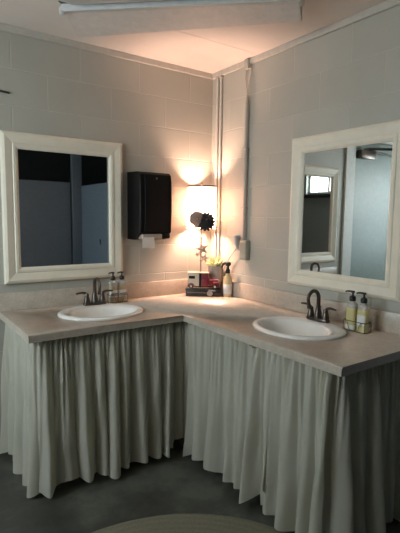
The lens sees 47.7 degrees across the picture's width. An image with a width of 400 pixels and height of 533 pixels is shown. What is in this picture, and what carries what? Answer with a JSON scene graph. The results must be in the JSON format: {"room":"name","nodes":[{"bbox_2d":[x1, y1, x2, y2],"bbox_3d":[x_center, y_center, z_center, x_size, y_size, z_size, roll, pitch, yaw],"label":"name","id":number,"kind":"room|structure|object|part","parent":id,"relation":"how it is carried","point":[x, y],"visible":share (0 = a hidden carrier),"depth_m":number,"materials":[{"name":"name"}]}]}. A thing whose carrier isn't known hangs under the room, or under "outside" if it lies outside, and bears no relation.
{"room":"public restroom","nodes":[
{"label":"public restroom","id":0,"kind":"room"},
{"bbox_2d":[0,31,212,434],"bbox_3d":[-1.284,-0.121,2.642,3.600,2.465,0.200,-4,8,-35],"label":"wall","id":1,"kind":"structure","parent":0,"point":[161,118],"depth_m":3.00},
{"bbox_2d":[0,130,122,283],"bbox_3d":[-0.823,-0.350,2.798,0.750,0.876,0.032,-4,8,-35],"label":"wall mirror","id":2,"kind":"object","parent":1,"relation":"attached to","point":[62,197],"visible":0.96,"depth_m":2.77,"materials":[{"name":"beige paint"}]},
{"bbox_2d":[18,149,108,266],"bbox_3d":[-0.829,-0.351,2.807,0.570,0.696,0.008,-4,8,-35],"label":"mirror glass","id":3,"kind":"object","parent":2,"relation":"attached to","point":[63,194],"depth_m":2.79,"materials":[{"name":"silver metal"}]},
{"bbox_2d":[0,279,207,311],"bbox_3d":[-0.543,0.172,3.066,1.529,0.106,0.020,-4,8,-35],"label":"backsplash","id":4,"kind":"structure","parent":1,"relation":"attached to","point":[67,296],"depth_m":2.87,"materials":[{"name":"beige laminate"}]},
{"bbox_2d":[0,23,211,78],"bbox_3d":[-1.214,-1.317,2.417,3.182,0.037,0.018,-4,8,-35],"label":"trim","id":5,"kind":"structure","parent":1,"relation":"attached to","point":[3,27],"depth_m":2.82,"materials":[{"name":"paint"}]},
{"bbox_2d":[127,171,171,239],"bbox_3d":[-0.337,-0.406,3.038,0.240,0.447,0.190,-4,8,-35],"label":"dispenser","id":6,"kind":"object","parent":1,"relation":"attached to","point":[149,194],"visible":0.98,"depth_m":2.97,"materials":[{"name":"black plastic"}]},
{"bbox_2d":[142,237,154,247],"bbox_3d":[-0.338,-0.154,2.958,0.090,0.072,0.010,-4,8,-35],"label":"paper towel","id":7,"kind":"object","parent":6,"relation":"hanging from","point":[147,242],"visible":1,"depth_m":2.95,"materials":[{"name":"white paper"}]},
{"bbox_2d":[0,0,387,73],"bbox_3d":[0.728,-1.196,0.987,5.100,0.080,5.000,-4,8,-35],"label":"ceiling","id":8,"kind":"structure","parent":0,"point":[209,50],"depth_m":2.62,"materials":[{"name":"paint"}]},
{"bbox_2d":[58,0,304,37],"bbox_3d":[-0.126,-1.253,2.138,1.219,0.074,0.572,2,6,9],"label":"ceiling light","id":9,"kind":"object","parent":8,"relation":"attached to","point":[88,18],"visible":1,"depth_m":2.25,"materials":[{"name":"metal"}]},
{"bbox_2d":[58,0,159,4],"bbox_3d":[-0.138,-1.248,2.007,1.161,0.052,0.270,2,6,7],"label":"diffuser","id":10,"kind":"object","parent":9,"relation":"attached to","point":[74,2],"depth_m":2.15,"materials":[{"name":"white plastic"}]},
{"bbox_3d":[-0.109,-1.271,2.174,1.160,0.046,0.035,2,6,7],"label":"edge rail","id":11,"kind":"part","parent":9,"relation":"part of","materials":[{"name":"white metal"}]},
{"bbox_2d":[0,439,399,532],"bbox_3d":[0.695,1.344,1.263,5.100,0.100,5.000,-4,8,-35],"label":"floor","id":12,"kind":"structure","parent":0,"point":[176,484],"depth_m":2.27,"materials":[{"name":"grey concrete"}]},
{"bbox_2d":[92,513,286,532],"bbox_3d":[-0.065,1.264,1.397,1.600,0.010,1.520,-4,8,-35],"label":"braided rug","id":13,"kind":"object","parent":12,"relation":"on","point":[187,522],"visible":0.97,"depth_m":2.07,"materials":[{"name":"beige fabric"}]},
{"bbox_2d":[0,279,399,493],"bbox_3d":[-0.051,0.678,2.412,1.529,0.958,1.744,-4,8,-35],"label":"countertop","id":14,"kind":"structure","parent":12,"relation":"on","point":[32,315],"depth_m":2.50,"materials":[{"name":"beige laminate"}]},
{"bbox_2d":[0,323,172,498],"bbox_3d":[-0.672,0.732,2.436,1.025,0.795,0.480,1,6,1],"label":"curtain","id":15,"kind":"object","parent":14,"relation":"hanging from","point":[72,408],"visible":0.98,"depth_m":2.38,"materials":[{"name":"fabric"}]},
{"bbox_2d":[76,277,112,305],"bbox_3d":[-0.634,0.152,2.776,0.238,0.175,0.116,-4,8,-35],"label":"faucet","id":16,"kind":"object","parent":14,"relation":"on","point":[94,301],"visible":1,"depth_m":2.79,"materials":[{"name":"brown metal"}]},
{"bbox_3d":[-0.715,0.189,2.765,0.088,0.072,0.039,-4,8,-35],"label":"handle","id":17,"kind":"part","parent":16,"relation":"part of","materials":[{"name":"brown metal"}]},
{"bbox_3d":[-0.654,0.228,2.812,0.150,0.017,0.049,-4,8,-35],"label":"plate","id":18,"kind":"part","parent":16,"relation":"part of","materials":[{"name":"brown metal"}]},
{"bbox_3d":[-0.633,0.145,2.775,0.043,0.160,0.113,-4,8,-35],"label":"spout","id":19,"kind":"part","parent":16,"relation":"part of","materials":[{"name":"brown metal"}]},
{"bbox_3d":[-0.592,0.181,2.851,0.088,0.072,0.039,-4,8,-35],"label":"handle","id":20,"kind":"part","parent":16,"relation":"part of","materials":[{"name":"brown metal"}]},
{"bbox_2d":[57,303,143,320],"bbox_3d":[-0.578,0.333,2.661,0.504,0.158,0.430,-4,8,-35],"label":"sink","id":21,"kind":"object","parent":14,"relation":"in","point":[108,311],"visible":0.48,"depth_m":2.72,"materials":[{"name":"white ceramic"}]},
{"bbox_2d":[107,293,126,302],"bbox_3d":[-0.543,0.207,2.980,0.132,0.053,0.063,-4,8,-35],"label":"caddy","id":22,"kind":"object","parent":14,"relation":"on","point":[126,293],"visible":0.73,"depth_m":2.96,"materials":[{"name":"metal"}]},
{"bbox_2d":[108,272,117,302],"bbox_3d":[-0.572,0.135,2.952,0.066,0.203,0.046,-4,8,-35],"label":"soap bottle","id":23,"kind":"object","parent":22,"relation":"in","point":[112,284],"visible":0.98,"depth_m":2.94,"materials":[{"name":"plastic"}]},
{"bbox_2d":[117,271,126,301],"bbox_3d":[-0.521,0.132,2.988,0.066,0.203,0.046,-4,8,-35],"label":"soap bottle","id":24,"kind":"object","parent":22,"relation":"in","point":[121,283],"visible":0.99,"depth_m":2.97,"materials":[{"name":"plastic"}]},
{"bbox_3d":[-0.059,0.749,2.421,2.179,0.814,0.743,3,6,17],"label":"support frame","id":25,"kind":"part","parent":14,"relation":"part of","materials":[{"name":"white fabric"}]},
{"bbox_2d":[171,321,190,441],"bbox_3d":[-0.106,0.688,2.679,0.166,0.744,0.081,2,6,10],"label":"curtain","id":26,"kind":"object","parent":14,"relation":"hanging from","point":[181,330],"visible":0.65,"depth_m":2.69,"materials":[{"name":"fabric"}]},
{"bbox_2d":[185,287,221,296],"bbox_3d":[0.027,0.184,3.255,0.262,0.056,0.063,1,6,4],"label":"box","id":27,"kind":"object","parent":14,"relation":"on","point":[195,291],"visible":1,"depth_m":3.23,"materials":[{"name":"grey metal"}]},
{"bbox_2d":[187,271,219,288],"bbox_3d":[0.026,0.098,3.249,0.235,0.116,0.055,1,6,4],"label":"toy truck","id":28,"kind":"object","parent":27,"relation":"on","point":[195,279],"visible":1,"depth_m":3.23,"materials":[{"name":"red metal"}]},
{"bbox_2d":[208,278,218,285],"bbox_3d":[0.099,0.111,3.245,0.078,0.046,0.034,1,6,4],"label":"hood","id":29,"kind":"object","parent":28,"relation":"attached to","point":[214,282],"depth_m":3.23,"materials":[{"name":"red metal"}]},
{"bbox_3d":[0.027,0.164,3.256,0.262,0.015,0.058,1,6,4],"label":"lid","id":30,"kind":"part","parent":27,"relation":"part of","materials":[{"name":"wood"}]},
{"bbox_2d":[187,182,235,287],"bbox_3d":[0.048,-0.194,3.239,0.282,0.812,0.331,-4,8,-35],"label":"table lamp","id":31,"kind":"object","parent":14,"relation":"on","point":[201,199],"visible":0.88,"depth_m":3.16,"materials":[{"name":"metal"}]},
{"bbox_2d":[189,211,202,226],"bbox_3d":[-0.019,-0.331,3.132,0.110,0.113,0.050,1,6,0],"label":"flower","id":32,"kind":"object","parent":31,"relation":"on","point":[196,217],"depth_m":3.14,"materials":[{"name":"beige plant"}]},
{"bbox_3d":[0.007,-0.076,3.295,0.024,0.525,0.024,-4,8,-35],"label":"stem","id":33,"kind":"part","parent":31,"relation":"part of","materials":[{"name":"metal"}]},
{"bbox_3d":[0.011,-0.426,3.257,0.208,0.303,0.208,-4,8,-35],"label":"lamp shade","id":34,"kind":"part","parent":31,"relation":"part of","materials":[{"name":"fabric"}]},
{"bbox_3d":[0.013,-0.571,3.241,0.210,0.013,0.210,-4,8,-35],"label":"shade trim","id":35,"kind":"part","parent":31,"relation":"part of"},
{"bbox_2d":[197,211,215,230],"bbox_3d":[0.041,-0.312,3.134,0.137,0.138,0.053,1,6,0],"label":"flower","id":36,"kind":"object","parent":31,"relation":"on","point":[205,219],"depth_m":3.14,"materials":[{"name":"black plant"}]},
{"bbox_2d":[203,256,222,287],"bbox_3d":[0.108,0.062,3.318,0.136,0.288,0.166,6,8,39],"label":"potted flowers","id":37,"kind":"object","parent":14,"relation":"on","point":[214,267],"visible":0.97,"depth_m":3.27,"materials":[{"name":"plant"}]},
{"bbox_2d":[221,261,231,296],"bbox_3d":[0.195,0.089,3.242,0.075,0.252,0.066,5,8,35],"label":"pump bottle","id":38,"kind":"object","parent":14,"relation":"on","point":[227,281],"visible":1,"depth_m":3.22,"materials":[{"name":"plastic"}]},
{"bbox_2d":[183,324,274,503],"bbox_3d":[0.114,0.753,2.351,0.104,0.799,0.680,-4,8,-35],"label":"curtain","id":39,"kind":"object","parent":14,"relation":"hanging from","point":[226,375],"visible":0.94,"depth_m":2.35,"materials":[{"name":"fabric"}]},
{"bbox_2d":[260,351,330,532],"bbox_3d":[0.390,0.792,1.965,0.083,0.785,0.379,-4,8,-35],"label":"curtain","id":40,"kind":"object","parent":14,"relation":"hanging from","point":[289,493],"visible":0.96,"depth_m":1.96,"materials":[{"name":"fabric"}]},
{"bbox_2d":[253,316,345,340],"bbox_3d":[0.503,0.382,2.337,0.430,0.158,0.504,-4,8,-35],"label":"sink","id":41,"kind":"object","parent":14,"relation":"in","point":[290,327],"visible":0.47,"depth_m":2.40,"materials":[{"name":"white ceramic"}]},
{"bbox_2d":[301,289,336,322],"bbox_3d":[0.611,0.207,2.418,0.116,0.175,0.238,-4,8,-35],"label":"faucet","id":42,"kind":"object","parent":14,"relation":"on","point":[317,316],"visible":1,"depth_m":2.42,"materials":[{"name":"brown metal"}]},
{"bbox_3d":[0.595,0.234,2.502,0.039,0.072,0.088,-4,8,-35],"label":"handle","id":43,"kind":"part","parent":42,"relation":"part of","materials":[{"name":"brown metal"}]},
{"bbox_3d":[0.610,0.199,2.417,0.113,0.160,0.043,-4,8,-35],"label":"spout","id":44,"kind":"part","parent":42,"relation":"part of","materials":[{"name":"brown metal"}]},
{"bbox_3d":[0.637,0.284,2.446,0.049,0.017,0.150,-4,8,-35],"label":"plate","id":45,"kind":"part","parent":42,"relation":"part of","materials":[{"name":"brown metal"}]},
{"bbox_3d":[0.681,0.249,2.381,0.039,0.072,0.088,-4,8,-35],"label":"handle","id":46,"kind":"part","parent":42,"relation":"part of","materials":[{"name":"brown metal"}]},
{"bbox_2d":[313,360,399,532],"bbox_3d":[0.770,0.805,1.952,0.666,0.799,0.163,-2,7,-24],"label":"curtain","id":47,"kind":"object","parent":14,"relation":"hanging from","point":[361,494],"visible":0.88,"depth_m":1.88,"materials":[{"name":"fabric"}]},
{"bbox_2d":[343,318,371,333],"bbox_3d":[0.794,0.299,2.288,0.063,0.053,0.136,-4,8,-35],"label":"caddy","id":48,"kind":"object","parent":14,"relation":"on","point":[344,318],"visible":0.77,"depth_m":2.25,"materials":[{"name":"metal"}]},
{"bbox_2d":[345,290,357,330],"bbox_3d":[0.773,0.222,2.311,0.046,0.203,0.066,-4,8,-35],"label":"soap bottle","id":49,"kind":"object","parent":48,"relation":"in","point":[352,306],"visible":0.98,"depth_m":2.29,"materials":[{"name":"plastic"}]},
{"bbox_2d":[356,292,369,332],"bbox_3d":[0.812,0.228,2.257,0.046,0.203,0.066,-4,8,-35],"label":"soap bottle","id":50,"kind":"object","parent":48,"relation":"in","point":[363,311],"visible":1,"depth_m":2.24,"materials":[{"name":"plastic"}]},
{"bbox_2d":[208,265,221,287],"bbox_3d":[0.111,0.098,3.323,0.100,0.215,0.100,2,6,10],"label":"planter","id":51,"kind":"object","parent":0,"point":[215,271],"depth_m":3.27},
{"bbox_2d":[210,5,399,312],"bbox_3d":[0.724,-0.106,2.745,0.200,2.465,1.950,-4,8,-35],"label":"wall","id":52,"kind":"structure","parent":0,"point":[347,77],"depth_m":2.81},
{"bbox_2d":[214,72,219,260],"bbox_3d":[0.121,-0.660,3.357,0.025,1.504,0.028,-4,8,-35],"label":"pipe","id":53,"kind":"object","parent":52,"relation":"attached to","point":[217,78],"visible":0.75,"depth_m":3.33,"materials":[{"name":"metal"}]},
{"bbox_2d":[217,70,223,256],"bbox_3d":[0.144,-0.657,3.324,0.025,1.504,0.028,-4,8,-35],"label":"pipe","id":54,"kind":"object","parent":52,"relation":"attached to","point":[221,77],"visible":0.85,"depth_m":3.31,"materials":[{"name":"metal"}]},
{"bbox_2d":[233,58,251,259],"bbox_3d":[0.292,-0.714,3.086,0.050,1.336,0.145,-4,8,-35],"label":"conduit","id":55,"kind":"object","parent":52,"relation":"attached to","point":[244,249],"visible":1,"depth_m":3.08,"materials":[{"name":"grey metal"}]},
{"bbox_3d":[0.292,-0.111,3.108,0.004,0.114,0.056,-4,8,-35],"label":"plate","id":56,"kind":"part","parent":55,"relation":"part of","materials":[{"name":"white plastic"}]},
{"bbox_2d":[212,0,399,79],"bbox_3d":[0.651,-1.307,2.552,0.018,0.037,1.950,-4,8,-35],"label":"trim","id":57,"kind":"structure","parent":52,"relation":"attached to","point":[389,4],"depth_m":2.53,"materials":[{"name":"paint"}]},
{"bbox_2d":[221,279,399,334],"bbox_3d":[0.576,0.216,2.792,0.020,0.106,1.724,-4,8,-35],"label":"backsplash","id":58,"kind":"structure","parent":52,"relation":"attached to","point":[382,320],"depth_m":2.72,"materials":[{"name":"beige laminate"}]},
{"bbox_2d":[288,120,399,301],"bbox_3d":[0.769,-0.296,2.461,0.032,0.876,0.750,-4,8,-35],"label":"wall mirror","id":59,"kind":"object","parent":52,"relation":"attached to","point":[344,226],"visible":1,"depth_m":2.42,"materials":[{"name":"beige paint"}]},
{"bbox_2d":[301,141,392,280],"bbox_3d":[0.777,-0.296,2.467,0.008,0.696,0.570,-4,8,-35],"label":"mirror glass","id":60,"kind":"object","parent":59,"relation":"attached to","point":[347,187],"depth_m":2.44,"materials":[{"name":"silver metal"}]}
]}

